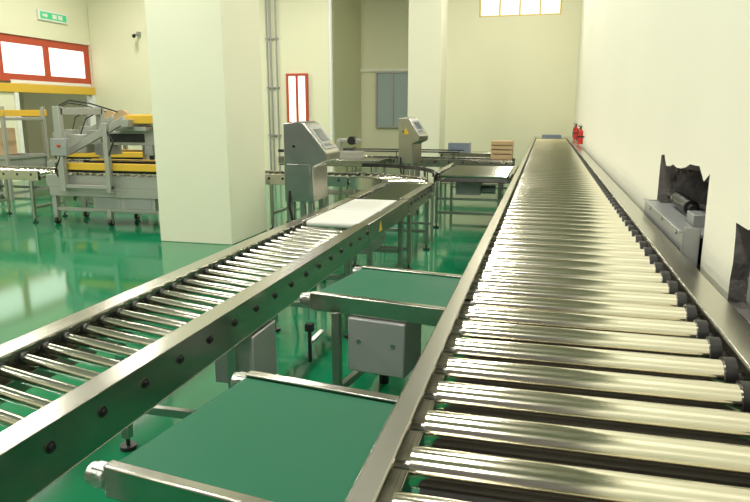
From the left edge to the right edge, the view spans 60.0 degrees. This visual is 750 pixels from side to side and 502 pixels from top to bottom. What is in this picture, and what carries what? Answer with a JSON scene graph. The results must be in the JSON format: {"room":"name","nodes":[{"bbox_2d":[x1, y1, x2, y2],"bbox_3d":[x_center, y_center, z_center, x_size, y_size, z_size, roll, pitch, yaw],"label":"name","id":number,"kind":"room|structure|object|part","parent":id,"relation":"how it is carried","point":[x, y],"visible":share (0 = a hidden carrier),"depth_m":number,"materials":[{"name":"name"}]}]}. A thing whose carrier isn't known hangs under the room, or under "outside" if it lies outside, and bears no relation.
{"room":"factory floor","nodes":[
{"label":"factory floor","id":0,"kind":"room"},
{"bbox_2d":[0,81,87,157],"bbox_3d":[-11.458,-4.601,15.780,6.000,5.600,14.000,3,12,14],"label":"wall","id":1,"kind":"structure","parent":0,"point":[32,129],"depth_m":22.98,"materials":[{"name":"beige paint"}]},
{"bbox_2d":[0,0,93,182],"bbox_3d":[-10.273,-2.971,8.157,0.200,5.600,20.500,3,12,14],"label":"wall","id":2,"kind":"structure","parent":0,"point":[17,17],"depth_m":15.76,"materials":[{"name":"beige paint"}]},
{"bbox_2d":[1,41,84,77],"bbox_3d":[-8.538,-4.398,14.708,0.020,0.690,5.790,3,12,14],"label":"glass","id":3,"kind":"object","parent":2,"relation":"attached to","point":[17,58],"visible":1,"depth_m":15.87,"materials":[{"name":"white glass"}]},
{"bbox_2d":[0,33,91,85],"bbox_3d":[-8.538,-4.398,14.708,0.100,1.050,6.150,3,12,14],"label":"frame","id":4,"kind":"object","parent":2,"relation":"attached to","point":[43,43],"visible":1,"depth_m":16.07,"materials":[{"name":"red metal"}]},
{"bbox_2d":[0,83,94,94],"bbox_3d":[-8.477,-3.733,14.828,0.170,0.200,6.140,3,12,14],"label":"beam","id":5,"kind":"structure","parent":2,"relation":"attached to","point":[4,87],"depth_m":15.96,"materials":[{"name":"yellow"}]},
{"bbox_2d":[9,79,90,86],"bbox_3d":[-8.083,-4.205,16.345,0.038,0.088,2.800,3,12,14],"label":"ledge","id":6,"kind":"object","parent":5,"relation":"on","point":[11,80],"visible":1,"depth_m":16.15,"materials":[{"name":"white plastic"}]},
{"bbox_2d":[36,9,67,24],"bbox_3d":[-7.974,-5.791,16.083,0.068,0.240,1.000,3,12,14],"label":"exit sign","id":7,"kind":"object","parent":2,"relation":"attached to","point":[44,15],"visible":1,"depth_m":16.02,"materials":[{"name":"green plastic"}]},
{"bbox_3d":[-7.949,-5.790,16.076,0.005,0.160,0.900,3,12,14],"label":"panel","id":8,"kind":"part","parent":7,"relation":"part of","materials":[{"name":"green plastic"}]},
{"bbox_2d":[13,92,95,152],"bbox_3d":[-8.083,-2.968,16.631,0.190,2.050,2.840,3,12,14],"label":"door frame","id":9,"kind":"structure","parent":2,"relation":"attached to","point":[90,98],"depth_m":15.32,"materials":[{"name":"white plastic"}]},
{"bbox_2d":[86,0,151,148],"bbox_3d":[-6.134,-4.934,17.337,3.090,5.600,0.230,3,12,14],"label":"wall pier","id":10,"kind":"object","parent":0,"point":[120,62],"visible":0.33,"depth_m":17.34,"materials":[{"name":"beige paint"}]},
{"bbox_2d":[132,32,140,37],"bbox_3d":[-6.229,-5.614,16.893,0.152,0.184,0.388,1,12,4],"label":"security camera","id":11,"kind":"object","parent":10,"relation":"attached to","point":[137,33],"visible":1,"depth_m":16.96,"materials":[{"name":"grey paint"}]},
{"bbox_2d":[144,0,266,244],"bbox_3d":[-2.101,-2.944,8.028,0.990,5.600,1.060,3,12,14],"label":"pillar","id":12,"kind":"structure","parent":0,"point":[204,56],"depth_m":7.87,"materials":[{"name":"paint"}]},
{"bbox_2d":[0,158,508,501],"bbox_3d":[-8.228,-0.452,10.003,23.120,0.100,25.000,3,12,14],"label":"floor","id":13,"kind":"structure","parent":0,"point":[50,272],"depth_m":6.75,"materials":[{"name":"green paint"}]},
{"bbox_2d":[0,106,49,200],"bbox_3d":[-7.172,-1.901,12.477,1.300,1.700,1.100,3,12,14],"label":"machine","id":14,"kind":"object","parent":13,"relation":"on","point":[8,146],"visible":0.84,"depth_m":12.55,"materials":[{"name":"grey metal"}]},
{"bbox_2d":[0,166,67,222],"bbox_3d":[-5.870,-0.908,10.079,2.200,0.760,0.700,3,12,14],"label":"conveyor","id":15,"kind":"object","parent":13,"relation":"on","point":[23,173],"visible":0.83,"depth_m":9.60,"materials":[{"name":"metal"}]},
{"bbox_2d":[47,102,154,166],"bbox_3d":[-4.969,-1.857,12.103,2.049,1.770,1.010,1,12,6],"label":"machine","id":16,"kind":"object","parent":13,"relation":"on","point":[135,154],"visible":0.16,"depth_m":11.80,"materials":[{"name":"grey metal"}]},
{"bbox_3d":[-4.993,-1.410,12.211,2.000,0.590,0.710,1,12,6],"label":"bed frame","id":17,"kind":"part","parent":16,"relation":"part of","materials":[{"name":"metal"}]},
{"bbox_2d":[46,99,158,225],"bbox_3d":[-3.673,-1.278,9.397,2.049,1.770,1.010,3,12,14],"label":"machine","id":18,"kind":"object","parent":13,"relation":"on","point":[114,185],"visible":0.74,"depth_m":9.13,"materials":[{"name":"grey metal"}]},
{"bbox_3d":[-3.694,-0.832,9.509,2.000,0.590,0.710,3,12,14],"label":"bed frame","id":19,"kind":"part","parent":18,"relation":"part of","materials":[{"name":"grey metal"}]},
{"bbox_2d":[0,221,369,501],"bbox_3d":[-0.962,0.639,2.847,0.660,0.760,4.850,3,12,14],"label":"conveyor","id":20,"kind":"object","parent":13,"relation":"on","point":[230,300],"visible":0.97,"depth_m":2.62,"materials":[{"name":"metal"}]},
{"bbox_2d":[84,370,419,501],"bbox_3d":[0.054,0.887,1.803,1.460,0.712,0.712,5,13,22],"label":"conveyor","id":21,"kind":"object","parent":13,"relation":"on","point":[268,437],"visible":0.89,"depth_m":1.78,"materials":[{"name":"rubber"}]},
{"bbox_2d":[283,121,339,286],"bbox_3d":[-0.580,-0.442,6.084,0.409,1.520,0.432,3,12,14],"label":"cabinet","id":22,"kind":"object","parent":13,"relation":"on","point":[308,149],"visible":0.66,"depth_m":5.86,"materials":[{"name":"metal"}]},
{"bbox_3d":[-0.689,-0.633,5.876,0.220,0.300,0.004,3,12,14],"label":"door panel","id":23,"kind":"part","parent":22,"relation":"part of","materials":[{"name":"metal"}]},
{"bbox_2d":[265,170,360,229],"bbox_3d":[-1.350,-0.738,9.284,2.200,0.760,0.690,3,12,14],"label":"conveyor","id":24,"kind":"object","parent":13,"relation":"on","point":[272,177],"visible":0.34,"depth_m":8.93,"materials":[{"name":"metal"}]},
{"bbox_2d":[278,147,355,189],"bbox_3d":[-1.075,-1.501,12.449,1.160,0.930,1.160,3,12,14],"label":"conveyor","id":25,"kind":"object","parent":13,"relation":"on","point":[279,150],"visible":0.02,"depth_m":12.00,"materials":[{"name":"metal"}]},
{"bbox_3d":[-0.993,-1.863,12.228,1.641,0.130,0.354,-7,14,-30],"label":"guide rail","id":26,"kind":"part","parent":25,"relation":"part of","materials":[{"name":"silver metal"}]},
{"bbox_2d":[293,198,407,291],"bbox_3d":[-0.161,-0.004,5.867,0.633,0.755,1.470,3,12,14],"label":"conveyor","id":27,"kind":"object","parent":13,"relation":"on","point":[381,215],"visible":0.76,"depth_m":5.61,"materials":[{"name":"metal"}]},
{"bbox_2d":[327,157,387,194],"bbox_3d":[-0.442,-1.155,11.067,1.200,0.830,0.700,3,12,14],"label":"table","id":28,"kind":"object","parent":13,"relation":"on","point":[339,162],"visible":0.37,"depth_m":10.73,"materials":[{"name":"metal"}]},
{"bbox_2d":[337,136,363,158],"bbox_3d":[-0.430,-1.752,10.989,0.440,0.370,0.300,3,12,14],"label":"carton sealing machine","id":29,"kind":"object","parent":28,"relation":"on","point":[352,140],"visible":0.79,"depth_m":10.89,"materials":[{"name":"grey metal"}]},
{"bbox_2d":[299,265,461,386],"bbox_3d":[0.487,0.557,3.345,1.610,0.712,0.694,5,13,23],"label":"conveyor","id":30,"kind":"object","parent":13,"relation":"on","point":[387,307],"visible":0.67,"depth_m":3.21,"materials":[{"name":"rubber"}]},
{"bbox_2d":[305,322,323,361],"bbox_3d":[-0.299,0.433,3.237,0.040,0.200,0.175,3,12,14],"label":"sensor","id":31,"kind":"object","parent":30,"relation":"attached to","point":[309,326],"visible":1,"depth_m":3.16,"materials":[{"name":"black plastic"}]},
{"bbox_2d":[348,183,431,269],"bbox_3d":[0.205,-0.303,7.254,0.660,0.760,1.400,3,12,14],"label":"conveyor","id":32,"kind":"object","parent":13,"relation":"on","point":[417,196],"visible":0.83,"depth_m":7.04,"materials":[{"name":"metal"}]},
{"bbox_2d":[349,163,434,243],"bbox_3d":[0.263,-0.657,8.594,1.230,0.890,1.230,3,12,14],"label":"conveyor","id":33,"kind":"object","parent":13,"relation":"on","point":[366,180],"visible":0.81,"depth_m":8.55,"materials":[{"name":"metal"}]},
{"bbox_3d":[0.413,-1.047,8.601,0.374,0.130,1.740,-7,14,-30],"label":"guide rail","id":34,"kind":"part","parent":33,"relation":"part of","materials":[{"name":"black metal"}]},
{"bbox_2d":[278,148,514,204],"bbox_3d":[0.352,-1.350,11.713,4.200,0.942,0.670,3,12,14],"label":"conveyor","id":35,"kind":"object","parent":13,"relation":"on","point":[426,161],"visible":0.49,"depth_m":11.22,"materials":[{"name":"metal"}]},
{"bbox_2d":[491,140,513,159],"bbox_3d":[2.181,-1.734,11.146,0.360,0.310,0.300,3,12,14],"label":"wooden crate","id":36,"kind":"object","parent":35,"relation":"on","point":[500,149],"visible":1,"depth_m":11.01,"materials":[{"name":"wood"}]},
{"bbox_2d":[398,117,427,213],"bbox_3d":[0.593,-1.341,10.291,0.409,1.520,0.272,10,15,38],"label":"cabinet","id":37,"kind":"object","parent":13,"relation":"on","point":[412,133],"visible":0.66,"depth_m":10.16,"materials":[{"name":"metal"}]},
{"bbox_3d":[0.476,-1.558,10.203,0.220,0.300,0.004,10,15,38],"label":"door panel","id":38,"kind":"part","parent":37,"relation":"part of","materials":[{"name":"metal"}]},
{"bbox_2d":[439,151,498,198],"bbox_3d":[1.875,-1.493,12.600,1.200,0.850,0.700,3,12,14],"label":"work table","id":39,"kind":"object","parent":13,"relation":"on","point":[471,153],"visible":0.3,"depth_m":12.30,"materials":[{"name":"metal"}]},
{"bbox_2d":[448,142,470,151],"bbox_3d":[1.633,-2.005,12.554,0.410,0.170,0.290,3,12,14],"label":"plastic crate","id":40,"kind":"object","parent":39,"relation":"on","point":[466,147],"visible":0.91,"depth_m":12.44,"materials":[{"name":"blue"}]},
{"bbox_2d":[433,163,518,227],"bbox_3d":[1.547,-0.844,9.709,1.100,0.790,1.700,3,12,14],"label":"conveyor","id":41,"kind":"object","parent":13,"relation":"on","point":[469,180],"visible":0.84,"depth_m":9.17,"materials":[{"name":"metal"}]},
{"bbox_3d":[1.447,-0.905,9.300,0.550,0.180,0.300,3,12,14],"label":"gear motor","id":42,"kind":"part","parent":41,"relation":"part of","materials":[{"name":"grey paint"}]},
{"bbox_2d":[345,136,749,501],"bbox_3d":[2.005,-0.460,7.240,0.804,1.072,15.600,3,12,14],"label":"conveyor","id":43,"kind":"object","parent":13,"relation":"on","point":[577,354],"visible":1,"depth_m":1.45,"materials":[{"name":"metal"}]},
{"bbox_2d":[542,135,560,137],"bbox_3d":[3.774,-2.450,13.899,0.400,0.060,0.440,3,12,14],"label":"plastic tray","id":44,"kind":"object","parent":43,"relation":"on","point":[543,136],"visible":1,"depth_m":13.69,"materials":[{"name":"blue"}]},
{"bbox_3d":[3.824,-2.457,14.096,0.640,0.006,0.900,3,12,14],"label":"plate","id":45,"kind":"part","parent":43,"relation":"part of","materials":[{"name":"metal"}]},
{"bbox_2d":[335,0,408,171],"bbox_3d":[0.403,-4.921,17.274,2.600,5.600,2.500,3,12,14],"label":"wall","id":46,"kind":"structure","parent":0,"point":[370,34],"depth_m":18.14,"materials":[{"name":"beige paint"}]},
{"bbox_2d":[360,68,407,71],"bbox_3d":[0.658,-5.088,18.248,2.200,0.080,0.060,3,12,14],"label":"trim","id":47,"kind":"structure","parent":46,"relation":"attached to","point":[381,69],"depth_m":18.31,"materials":[{"name":"paint"}]},
{"bbox_2d":[376,71,407,127],"bbox_3d":[0.511,-4.287,18.447,1.000,1.570,0.100,3,12,14],"label":"frame","id":48,"kind":"object","parent":46,"relation":"attached to","point":[377,72],"visible":0.62,"depth_m":18.45,"materials":[{"name":"grey metal"}]},
{"bbox_2d":[378,73,407,125],"bbox_3d":[0.511,-4.287,18.447,0.900,1.470,0.020,3,12,14],"label":"glass","id":49,"kind":"object","parent":46,"relation":"attached to","point":[384,79],"visible":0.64,"depth_m":18.43,"materials":[{"name":"grey glass"}]},
{"bbox_2d":[259,0,581,179],"bbox_3d":[-1.475,-4.731,16.385,13.020,5.600,0.200,3,12,14],"label":"wall","id":50,"kind":"structure","parent":0,"point":[514,78],"depth_m":15.38,"materials":[{"name":"beige paint"}]},
{"bbox_2d":[265,0,281,170],"bbox_3d":[-2.608,-4.762,16.532,0.350,5.600,0.067,3,12,14],"label":"conduit pipes","id":51,"kind":"object","parent":50,"relation":"attached to","point":[266,38],"visible":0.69,"depth_m":16.61,"materials":[{"name":"grey metal"}]},
{"bbox_2d":[288,76,305,121],"bbox_3d":[-1.972,-3.870,16.542,0.450,1.130,0.020,3,12,14],"label":"glass","id":52,"kind":"object","parent":50,"relation":"attached to","point":[301,79],"visible":0.79,"depth_m":16.53,"materials":[{"name":"white glass"}]},
{"bbox_2d":[286,73,308,122],"bbox_3d":[-1.972,-3.870,16.542,0.570,1.250,0.100,3,12,14],"label":"frame","id":53,"kind":"object","parent":50,"relation":"attached to","point":[296,75],"visible":0.72,"depth_m":16.48,"materials":[{"name":"red metal"}]},
{"bbox_2d":[328,0,333,171],"bbox_3d":[-1.091,-4.673,16.116,0.117,5.600,0.139,3,12,14],"label":"drain pipe","id":54,"kind":"object","parent":50,"relation":"attached to","point":[330,35],"visible":0.91,"depth_m":16.12,"materials":[{"name":"white plastic"}]},
{"bbox_2d":[481,0,559,15],"bbox_3d":[3.332,-6.011,14.839,1.770,1.170,0.020,3,12,14],"label":"glass","id":55,"kind":"object","parent":50,"relation":"attached to","point":[488,7],"visible":1,"depth_m":14.93,"materials":[{"name":"beige glass"}]},
{"bbox_2d":[479,0,561,16],"bbox_3d":[3.332,-6.011,14.839,1.850,1.250,0.100,3,12,14],"label":"frame","id":56,"kind":"object","parent":50,"relation":"attached to","point":[519,14],"visible":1,"depth_m":14.90,"materials":[{"name":"brown"}]},
{"bbox_2d":[408,0,447,185],"bbox_3d":[1.139,-4.222,14.006,0.700,5.600,0.800,3,12,14],"label":"pillar","id":57,"kind":"structure","parent":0,"point":[427,35],"depth_m":13.73,"materials":[{"name":"paint"}]},
{"bbox_2d":[574,0,749,322],"bbox_3d":[2.066,-2.325,5.135,0.001,5.600,20.700,3,12,14],"label":"wall","id":58,"kind":"structure","parent":0,"point":[656,78],"depth_m":3.32,"materials":[{"name":"paint"}]},
{"bbox_2d":[572,123,577,139],"bbox_3d":[3.844,-2.287,12.437,0.126,0.312,0.096,3,12,14],"label":"fire extinguisher","id":59,"kind":"object","parent":58,"relation":"attached to","point":[575,130],"visible":0.88,"depth_m":12.41,"materials":[{"name":"red metal"}]},
{"bbox_2d":[576,126,583,143],"bbox_3d":[3.393,-1.923,10.733,0.126,0.312,0.096,3,12,14],"label":"fire extinguisher","id":60,"kind":"object","parent":58,"relation":"attached to","point":[579,140],"visible":1,"depth_m":10.71,"materials":[{"name":"red metal"}]},
{"bbox_2d":[643,198,700,267],"bbox_3d":[1.384,-0.102,3.098,0.080,0.195,1.040,3,12,14],"label":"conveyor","id":61,"kind":"object","parent":58,"relation":"attached to","point":[686,238],"visible":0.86,"depth_m":2.78,"materials":[{"name":"metal"}]},
{"bbox_2d":[657,154,749,321],"bbox_3d":[1.472,-0.104,2.651,0.300,0.469,1.986,3,12,14],"label":"curtain","id":62,"kind":"object","parent":58,"relation":"attached to","point":[688,180],"depth_m":3.06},
{"bbox_2d":[662,203,705,238],"bbox_3d":[1.534,-0.121,3.054,0.218,0.180,0.960,3,12,14],"label":"plate","id":63,"kind":"object","parent":62,"relation":"in","point":[695,219],"visible":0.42,"depth_m":2.85,"materials":[{"name":"grey paint"}]},
{"bbox_2d":[746,274,749,305],"bbox_3d":[1.211,0.076,1.914,0.145,0.230,0.200,3,12,14],"label":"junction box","id":64,"kind":"object","parent":62,"relation":"attached to","point":[748,290],"visible":1,"depth_m":2.02,"materials":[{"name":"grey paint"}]}
]}

